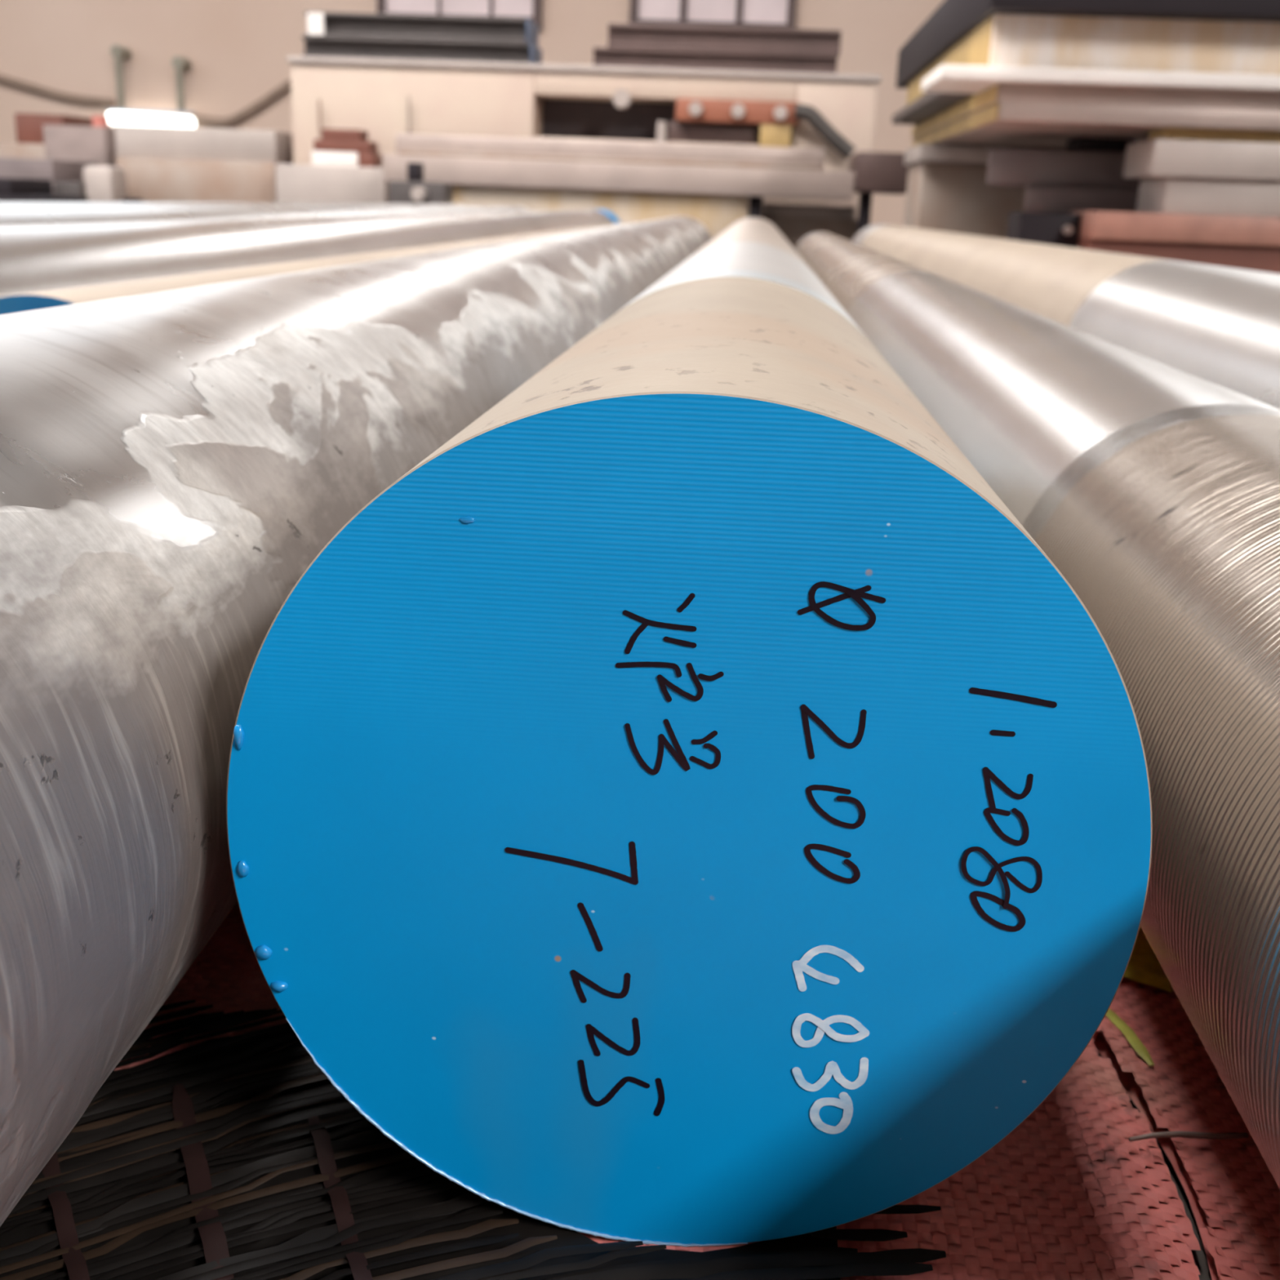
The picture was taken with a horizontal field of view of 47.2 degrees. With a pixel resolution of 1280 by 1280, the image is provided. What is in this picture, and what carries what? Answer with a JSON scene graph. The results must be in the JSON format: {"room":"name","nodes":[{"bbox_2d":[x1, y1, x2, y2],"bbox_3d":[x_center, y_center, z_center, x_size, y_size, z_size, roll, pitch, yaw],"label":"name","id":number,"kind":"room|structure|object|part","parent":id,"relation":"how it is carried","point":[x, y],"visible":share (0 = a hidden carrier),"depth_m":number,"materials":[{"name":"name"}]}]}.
{"room":"steel warehouse","nodes":[
{"label":"steel warehouse","id":0,"kind":"room"},
{"bbox_2d":[0,0,944,226],"bbox_3d":[0.967,-5.834,10.106,16.000,6.100,0.200,3,17,4],"label":"wall","id":1,"kind":"structure","parent":0,"point":[237,51],"depth_m":10.76,"materials":[{"name":"beige paint"}]},
{"bbox_2d":[0,74,115,106],"bbox_3d":[-4.494,-4.138,10.903,1.171,0.277,0.060,3,17,4],"label":"cable","id":2,"kind":"object","parent":1,"relation":"attached to","point":[102,101],"visible":1,"depth_m":10.88,"materials":[{"name":"rubber"}]},
{"bbox_2d":[106,44,195,127],"bbox_3d":[-3.599,-4.064,10.790,0.643,0.572,0.201,3,17,4],"label":"lamp","id":3,"kind":"object","parent":1,"relation":"attached to","point":[119,116],"visible":0.93,"depth_m":10.75,"materials":[{"name":"white"}]},
{"bbox_3d":[-3.819,-4.101,10.745,0.052,0.408,0.052,-3,18,-18],"label":"rod","id":4,"kind":"part","parent":3,"relation":"part of","materials":[{"name":"metal"}]},
{"bbox_3d":[-3.370,-4.045,10.726,0.052,0.344,0.052,-3,18,-18],"label":"rod","id":5,"kind":"part","parent":3,"relation":"part of","materials":[{"name":"metal"}]},
{"bbox_2d":[187,78,291,126],"bbox_3d":[-2.927,-3.991,10.821,0.857,0.380,0.060,3,17,4],"label":"cable","id":6,"kind":"object","parent":1,"relation":"attached to","point":[282,88],"visible":0.85,"depth_m":10.82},
{"bbox_2d":[376,0,542,28],"bbox_3d":[-1.285,-4.933,10.424,1.194,1.040,0.090,3,17,4],"label":"window","id":7,"kind":"structure","parent":1,"relation":"in","point":[531,9],"depth_m":10.54,"materials":[{"name":"white glass"}]},
{"bbox_3d":[-1.627,-4.957,10.460,0.384,0.900,0.020,3,17,4],"label":"pane","id":8,"kind":"part","parent":7,"relation":"part of","materials":[{"name":"white glass"}]},
{"bbox_3d":[-1.241,-4.935,10.436,0.362,0.900,0.020,3,17,4],"label":"pane","id":9,"kind":"part","parent":7,"relation":"part of","materials":[{"name":"white glass"}]},
{"bbox_3d":[-0.895,-4.915,10.414,0.293,0.900,0.020,3,17,4],"label":"pane","id":10,"kind":"part","parent":7,"relation":"part of","materials":[{"name":"white glass"}]},
{"bbox_2d":[629,0,796,28],"bbox_3d":[0.530,-4.836,10.307,1.178,1.040,0.090,3,17,4],"label":"window","id":11,"kind":"structure","parent":1,"relation":"in","point":[774,14],"depth_m":10.41,"materials":[{"name":"white glass"}]},
{"bbox_3d":[0.153,-4.862,10.345,0.299,0.900,0.020,3,17,4],"label":"pane","id":12,"kind":"part","parent":11,"relation":"part of","materials":[{"name":"white glass"}]},
{"bbox_3d":[0.524,-4.841,10.322,0.350,0.900,0.020,3,17,4],"label":"pane","id":13,"kind":"part","parent":11,"relation":"part of","materials":[{"name":"white glass"}]},
{"bbox_3d":[0.902,-4.819,10.298,0.315,0.900,0.020,3,17,4],"label":"pane","id":14,"kind":"part","parent":11,"relation":"part of","materials":[{"name":"white glass"}]},
{"bbox_2d":[1091,1041,1212,1279],"bbox_3d":[0.118,-0.233,1.794,16.000,0.094,19.000,3,17,4],"label":"floor","id":15,"kind":"structure","parent":0,"point":[1200,1259],"depth_m":0.37,"materials":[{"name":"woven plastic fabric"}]},
{"bbox_2d":[0,142,45,159],"bbox_3d":[-3.554,-2.712,8.678,0.450,0.424,0.600,3,17,4],"label":"block","id":16,"kind":"object","parent":15,"relation":"on","point":[6,149],"visible":0.17,"depth_m":8.34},
{"bbox_2d":[14,112,92,144],"bbox_3d":[-3.429,-2.987,8.585,0.287,0.166,0.400,3,17,4],"label":"crate","id":17,"kind":"object","parent":16,"relation":"on","point":[28,126],"visible":0.45,"depth_m":8.40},
{"bbox_2d":[0,177,88,201],"bbox_3d":[-2.784,-1.999,6.735,0.333,0.234,0.400,3,17,4],"label":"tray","id":18,"kind":"object","parent":15,"relation":"on","point":[11,189],"visible":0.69,"depth_m":6.60,"materials":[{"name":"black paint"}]},
{"bbox_2d":[0,157,97,195],"bbox_3d":[-2.990,-2.214,7.263,0.410,0.327,0.500,3,17,4],"label":"block","id":19,"kind":"object","parent":15,"relation":"on","point":[55,170],"visible":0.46,"depth_m":6.99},
{"bbox_2d":[53,182,86,196],"bbox_3d":[-2.711,-2.064,6.976,0.127,0.225,0.070,3,17,4],"label":"block","id":20,"kind":"object","parent":15,"relation":"on","point":[63,188],"visible":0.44,"depth_m":6.92,"materials":[{"name":"stone"}]},
{"bbox_2d":[43,115,116,166],"bbox_3d":[-2.966,-2.559,7.995,0.338,0.568,0.500,3,17,4],"label":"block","id":21,"kind":"object","parent":15,"relation":"on","point":[97,144],"depth_m":7.72,"materials":[{"name":"grey paint"}]},
{"bbox_3d":[-2.885,-2.770,7.822,0.087,0.060,0.087,3,17,4],"label":"cap","id":22,"kind":"part","parent":21,"relation":"part of","materials":[{"name":"red plastic"}]},
{"bbox_2d":[83,165,127,202],"bbox_3d":[-2.623,-2.169,7.194,0.153,0.306,0.200,3,17,4],"label":"drum","id":23,"kind":"object","parent":15,"relation":"on","point":[105,184],"visible":0.52,"depth_m":7.09,"materials":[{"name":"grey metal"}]},
{"bbox_2d":[121,198,142,202],"bbox_3d":[-2.341,-1.954,6.765,0.063,0.163,0.100,3,17,4],"label":"block","id":24,"kind":"object","parent":15,"relation":"on","point":[123,200],"visible":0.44,"depth_m":6.70,"materials":[{"name":"black paint"}]},
{"bbox_2d":[115,156,286,202],"bbox_3d":[-2.206,-2.313,7.641,0.808,0.355,0.600,3,17,4],"label":"block","id":25,"kind":"object","parent":15,"relation":"on","point":[149,180],"visible":0.4,"depth_m":7.33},
{"bbox_2d":[115,124,293,164],"bbox_3d":[-2.207,-2.563,7.593,0.821,0.152,0.550,3,17,4],"label":"block","id":26,"kind":"object","parent":25,"relation":"on","point":[131,141],"visible":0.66,"depth_m":7.33,"materials":[{"name":"grey metal"}]},
{"bbox_2d":[275,164,389,203],"bbox_3d":[-1.494,-2.164,7.251,0.543,0.348,0.280,3,17,4],"label":"block","id":27,"kind":"object","parent":15,"relation":"on","point":[295,183],"visible":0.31,"depth_m":7.09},
{"bbox_2d":[317,99,321,139],"bbox_3d":[-1.591,-2.522,7.278,0.014,0.314,0.016,3,17,4],"label":"rod","id":28,"kind":"object","parent":27,"relation":"on","point":[318,100],"visible":0.65,"depth_m":7.26,"materials":[{"name":"grey metal"}]},
{"bbox_2d":[311,128,382,167],"bbox_3d":[-1.441,-2.416,7.193,0.310,0.172,0.160,3,17,4],"label":"block","id":29,"kind":"object","parent":27,"relation":"on","point":[336,147],"visible":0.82,"depth_m":7.12,"materials":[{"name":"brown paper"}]},
{"bbox_3d":[-1.483,-2.368,7.211,0.227,0.067,0.160,3,17,4],"label":"plate","id":30,"kind":"part","parent":29,"relation":"part of","materials":[{"name":"white paper"}]},
{"bbox_2d":[388,162,453,203],"bbox_3d":[-0.945,-1.858,6.281,0.238,0.360,0.265,3,17,4],"label":"bench vise","id":31,"kind":"object","parent":15,"relation":"on","point":[415,190],"visible":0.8,"depth_m":6.20,"materials":[{"name":"metal"}]},
{"bbox_2d":[286,55,881,219],"bbox_3d":[-0.275,-2.501,7.636,2.910,0.860,1.046,3,17,4],"label":"machine","id":32,"kind":"object","parent":15,"relation":"on","point":[835,113],"visible":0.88,"depth_m":7.20,"materials":[{"name":"beige paint"}]},
{"bbox_2d":[407,96,410,133],"bbox_3d":[-1.142,-2.533,7.239,0.014,0.295,0.016,3,17,4],"label":"rod","id":33,"kind":"object","parent":32,"relation":"attached to","point":[408,97],"visible":0.65,"depth_m":7.22,"materials":[{"name":"grey metal"}]},
{"bbox_2d":[301,35,542,63],"bbox_3d":[-1.090,-2.957,7.381,1.153,0.100,0.350,3,17,4],"label":"steel beam","id":34,"kind":"structure","parent":32,"relation":"on","point":[314,46],"depth_m":7.25,"materials":[{"name":"metal"}]},
{"bbox_2d":[304,11,538,47],"bbox_3d":[-1.086,-3.059,7.350,1.113,0.113,0.351,3,17,4],"label":"steel beam","id":35,"kind":"structure","parent":34,"relation":"on","point":[321,24],"depth_m":7.22,"materials":[{"name":"metal"}]},
{"bbox_3d":[-0.255,-2.913,7.567,2.910,0.030,0.940,3,17,4],"label":"plate","id":36,"kind":"part","parent":32,"relation":"part of","materials":[{"name":"grey metal"}]},
{"bbox_3d":[-0.087,-2.634,7.124,0.090,0.090,0.080,3,17,4],"label":"knob","id":37,"kind":"part","parent":32,"relation":"part of","materials":[{"name":"grey metal"}]},
{"bbox_2d":[592,47,837,73],"bbox_3d":[0.375,-2.868,7.289,1.192,0.090,0.340,3,17,4],"label":"steel beam","id":38,"kind":"structure","parent":32,"relation":"on","point":[602,56],"depth_m":7.14,"materials":[{"name":"metal"}]},
{"bbox_2d":[607,22,841,57],"bbox_3d":[0.419,-2.962,7.258,1.132,0.111,0.340,3,17,4],"label":"steel beam","id":39,"kind":"structure","parent":38,"relation":"on","point":[770,40],"depth_m":7.11,"materials":[{"name":"metal"}]},
{"bbox_3d":[0.484,-2.610,7.253,0.596,0.103,0.360,3,17,4],"label":"clamp plate","id":40,"kind":"part","parent":32,"relation":"part of","materials":[{"name":"red metal"}]},
{"bbox_2d":[453,184,748,239],"bbox_3d":[-0.183,-1.943,6.803,1.360,0.278,0.500,3,17,4],"label":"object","id":41,"kind":"object","parent":15,"relation":"on","point":[717,213],"visible":0.35,"depth_m":6.54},
{"bbox_2d":[382,154,854,199],"bbox_3d":[-0.081,-2.135,6.764,2.087,0.118,0.650,3,17,4],"label":"metal beam","id":42,"kind":"structure","parent":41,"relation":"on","point":[545,174],"depth_m":6.45,"materials":[{"name":"grey metal"}]},
{"bbox_2d":[395,133,824,170],"bbox_3d":[-0.121,-2.242,6.754,1.910,0.092,0.615,3,17,4],"label":"steel plate","id":43,"kind":"object","parent":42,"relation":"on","point":[416,144],"visible":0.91,"depth_m":6.47,"materials":[{"name":"grey metal"}]},
{"bbox_2d":[656,120,666,142],"bbox_3d":[0.097,-2.270,6.548,0.043,0.094,0.044,3,17,4],"label":"peg","id":44,"kind":"object","parent":43,"relation":"on","point":[661,126],"visible":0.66,"depth_m":6.53,"materials":[{"name":"grey metal"}]},
{"bbox_2d":[848,151,910,194],"bbox_3d":[1.082,-2.095,6.578,0.253,0.167,0.550,3,17,4],"label":"block","id":45,"kind":"object","parent":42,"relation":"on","point":[875,172],"visible":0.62,"depth_m":6.32,"materials":[{"name":"metal"}]},
{"bbox_2d":[113,902,1279,1279],"bbox_3d":[-0.098,-0.413,2.177,1.900,0.007,4.600,3,17,4],"label":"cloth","id":46,"kind":"object","parent":15,"relation":"on","point":[1067,1194],"depth_m":0.38,"materials":[{"name":"red fabric"}]},
{"bbox_2d":[0,201,466,208],"bbox_3d":[-0.850,-0.839,3.157,0.200,0.200,4.600,3,17,4],"label":"bar","id":47,"kind":"object","parent":46,"relation":"on","point":[2,204],"visible":0.13,"depth_m":2.74,"materials":[{"name":"silver metal"}]},
{"bbox_2d":[0,205,530,225],"bbox_3d":[-0.625,-0.826,3.143,0.200,0.200,4.600,3,17,4],"label":"bar","id":48,"kind":"object","parent":46,"relation":"on","point":[7,215],"visible":0.12,"depth_m":2.19,"materials":[{"name":"silver metal"}]},
{"bbox_2d":[0,208,620,297],"bbox_3d":[-0.387,-0.882,3.370,0.196,0.196,5.703,3,17,4],"label":"bar","id":49,"kind":"object","parent":46,"relation":"on","point":[37,257],"visible":0.44,"depth_m":1.60,"materials":[{"name":"blue paint"}]},
{"bbox_2d":[0,222,631,314],"bbox_3d":[-0.200,-0.666,2.716,0.170,0.170,3.840,3,17,4],"label":"bar","id":50,"kind":"object","parent":46,"relation":"on","point":[10,304],"visible":0.12,"depth_m":1.08,"materials":[{"name":"blue paint"}]},
{"bbox_2d":[0,216,712,1226],"bbox_3d":[-0.055,-0.487,2.094,0.197,0.196,4.530,3,17,4],"label":"bar","id":51,"kind":"object","parent":46,"relation":"on","point":[174,463],"visible":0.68,"depth_m":0.35,"materials":[{"name":"silver metal"}]},
{"bbox_2d":[0,1000,946,1279],"bbox_3d":[-0.061,0.155,0.284,0.258,0.006,0.303,3,17,4],"label":"woven mat","id":52,"kind":"object","parent":46,"relation":"on","point":[233,1157],"visible":0.66,"depth_m":0.35,"materials":[{"name":"black wicker"}]},
{"bbox_2d":[226,217,1152,1247],"bbox_3d":[0.174,-0.564,2.371,0.200,0.200,4.301,3,17,4],"label":"bar","id":53,"kind":"object","parent":46,"relation":"on","point":[687,803],"visible":1,"depth_m":0.32,"materials":[{"name":"blue paint"}]},
{"bbox_2d":[794,231,1279,1189],"bbox_3d":[0.359,-0.477,2.163,0.167,0.167,4.520,3,17,4],"label":"bar","id":54,"kind":"object","parent":46,"relation":"on","point":[1152,486],"visible":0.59,"depth_m":0.45,"materials":[{"name":"silver metal"}]},
{"bbox_2d":[851,223,1279,408],"bbox_3d":[0.593,-0.509,2.249,0.196,0.196,4.500,3,17,3],"label":"bar","id":55,"kind":"object","parent":46,"relation":"on","point":[1220,326],"visible":0.56,"depth_m":1.41,"materials":[{"name":"silver metal"}]},
{"bbox_3d":[0.144,0.116,0.440,0.004,0.003,0.043,0,17,-7],"label":"tape strip","id":56,"kind":"part","parent":46,"relation":"part of","materials":[{"name":"yellow plastic"}]},
{"bbox_2d":[1123,926,1171,992],"bbox_3d":[0.160,0.102,0.486,0.023,0.003,0.048,5,17,8],"label":"scrap","id":57,"kind":"object","parent":46,"relation":"on","point":[1144,966],"visible":0.41,"depth_m":0.47,"materials":[{"name":"yellow"}]},
{"bbox_2d":[1128,1130,1248,1141],"bbox_3d":[0.145,0.131,0.386,0.035,0.005,0.002,-2,17,-14],"label":"straw","id":58,"kind":"object","parent":46,"relation":"on","point":[1167,1134],"visible":1,"depth_m":0.39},
{"bbox_2d":[748,195,763,217],"bbox_3d":[0.515,-1.848,6.577,0.059,0.278,0.120,3,17,4],"label":"support post","id":59,"kind":"object","parent":15,"relation":"on","point":[755,202],"visible":0.44,"depth_m":6.49,"materials":[{"name":"black metal"}]},
{"bbox_2d":[761,215,857,248],"bbox_3d":[0.769,-1.854,6.774,0.454,0.195,0.260,3,17,4],"label":"block","id":60,"kind":"object","parent":15,"relation":"on","point":[793,229],"visible":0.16,"depth_m":6.63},
{"bbox_2d":[763,203,855,219],"bbox_3d":[0.767,-1.949,6.652,0.414,0.056,0.080,3,17,4],"label":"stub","id":61,"kind":"object","parent":60,"relation":"on","point":[769,209],"visible":1,"depth_m":6.61,"materials":[{"name":"grey metal"}]},
{"bbox_2d":[856,191,872,234],"bbox_3d":[0.998,-1.837,6.541,0.049,0.313,0.120,3,17,4],"label":"support post","id":62,"kind":"object","parent":15,"relation":"on","point":[865,198],"visible":0.48,"depth_m":6.46,"materials":[{"name":"black metal"}]},
{"bbox_2d":[903,161,1026,239],"bbox_3d":[1.222,-1.489,5.256,0.499,0.403,0.500,3,17,4],"label":"block","id":63,"kind":"object","parent":15,"relation":"on","point":[946,197],"visible":0.29,"depth_m":5.00,"materials":[{"name":"grey metal"}]},
{"bbox_2d":[903,143,1066,165],"bbox_3d":[1.220,-1.702,5.167,0.516,0.056,0.550,3,17,4],"label":"steel plate","id":64,"kind":"object","parent":63,"relation":"on","point":[923,153],"visible":0.5,"depth_m":4.91,"materials":[{"name":"grey metal"}]},
{"bbox_2d":[1006,212,1081,248],"bbox_3d":[1.087,-1.016,3.929,0.184,0.249,0.225,3,17,4],"label":"box","id":65,"kind":"object","parent":15,"relation":"on","point":[1050,228],"visible":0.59,"depth_m":3.82,"materials":[{"name":"black paint"}]},
{"bbox_2d":[1070,210,1279,274],"bbox_3d":[1.475,-0.973,3.819,0.665,0.258,0.300,3,17,4],"label":"steel beam","id":66,"kind":"structure","parent":15,"relation":"on","point":[1242,242],"depth_m":3.67,"materials":[{"name":"red metal"}]},
{"bbox_2d":[1136,177,1279,217],"bbox_3d":[1.560,-1.137,3.774,0.475,0.088,0.280,3,17,4],"label":"block","id":67,"kind":"object","parent":66,"relation":"on","point":[1163,195],"visible":0.88,"depth_m":3.65,"materials":[{"name":"grey metal"}]},
{"bbox_2d":[1123,138,1279,181],"bbox_3d":[1.532,-1.220,3.741,0.505,0.087,0.300,3,17,4],"label":"block","id":68,"kind":"object","parent":67,"relation":"on","point":[1158,157],"visible":0.95,"depth_m":3.61,"materials":[{"name":"grey metal"}]},
{"bbox_2d":[1147,127,1279,142],"bbox_3d":[1.554,-1.275,3.723,0.465,0.031,0.200,3,17,4],"label":"slip","id":69,"kind":"object","parent":68,"relation":"on","point":[1171,133],"visible":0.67,"depth_m":3.63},
{"bbox_2d":[912,101,1279,149],"bbox_3d":[1.402,-1.579,4.587,0.876,0.044,2.100,3,17,4],"label":"steel plate","id":70,"kind":"object","parent":69,"relation":"on","point":[1003,123],"visible":0.69,"depth_m":3.61,"materials":[{"name":"grey metal"}]},
{"bbox_2d":[911,82,1279,137],"bbox_3d":[1.396,-1.622,4.575,0.877,0.044,2.100,3,17,4],"label":"steel plate","id":71,"kind":"object","parent":70,"relation":"on","point":[1002,91],"visible":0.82,"depth_m":3.58,"materials":[{"name":"grey metal"}]},
{"bbox_2d":[891,92,976,124],"bbox_3d":[1.058,-1.728,4.753,0.340,0.032,1.550,3,17,4],"label":"sheet","id":72,"kind":"object","parent":71,"relation":"on","point":[929,104],"visible":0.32,"depth_m":4.61,"materials":[{"name":"metal"}]},
{"bbox_2d":[920,64,1279,93],"bbox_3d":[1.254,-1.414,3.732,1.016,0.032,0.450,3,17,4],"label":"steel plate","id":73,"kind":"object","parent":71,"relation":"on","point":[946,78],"visible":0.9,"depth_m":3.53,"materials":[{"name":"pale grey steel"}]},
{"bbox_2d":[906,13,1279,106],"bbox_3d":[1.376,-1.734,4.543,0.885,0.122,2.100,3,17,4],"label":"slab","id":74,"kind":"object","parent":73,"relation":"on","point":[1115,43],"visible":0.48,"depth_m":3.55,"materials":[{"name":"beige metal"}]},
{"bbox_2d":[895,0,1279,88],"bbox_3d":[1.367,-1.891,4.602,0.883,0.144,2.500,3,17,4],"label":"steel plate","id":75,"kind":"object","parent":74,"relation":"on","point":[953,20],"visible":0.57,"depth_m":3.49,"materials":[{"name":"grey metal"}]},
{"bbox_3d":[1.290,-1.123,4.313,0.306,0.249,0.300,3,17,4],"label":"block","id":76,"kind":"object","parent":15,"relation":"on","visible":0},
{"bbox_2d":[1024,186,1138,213],"bbox_3d":[1.302,-1.263,4.218,0.366,0.073,0.200,7,17,15],"label":"steel beam","id":77,"kind":"structure","parent":76,"relation":"on","point":[1038,199],"depth_m":4.13,"materials":[{"name":"grey metal"}]},
{"bbox_2d":[986,148,1141,189],"bbox_3d":[1.274,-1.392,4.339,0.458,0.102,0.300,7,17,15],"label":"steel beam","id":78,"kind":"structure","parent":77,"relation":"on","point":[1007,167],"depth_m":4.21,"materials":[{"name":"grey metal"}]},
{"bbox_2d":[1066,137,1135,151],"bbox_3d":[1.355,-1.455,4.314,0.157,0.040,0.200,3,17,4],"label":"spacer","id":79,"kind":"object","parent":78,"relation":"on","point":[1081,144],"visible":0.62,"depth_m":4.22,"materials":[{"name":"black paint"}]}
]}

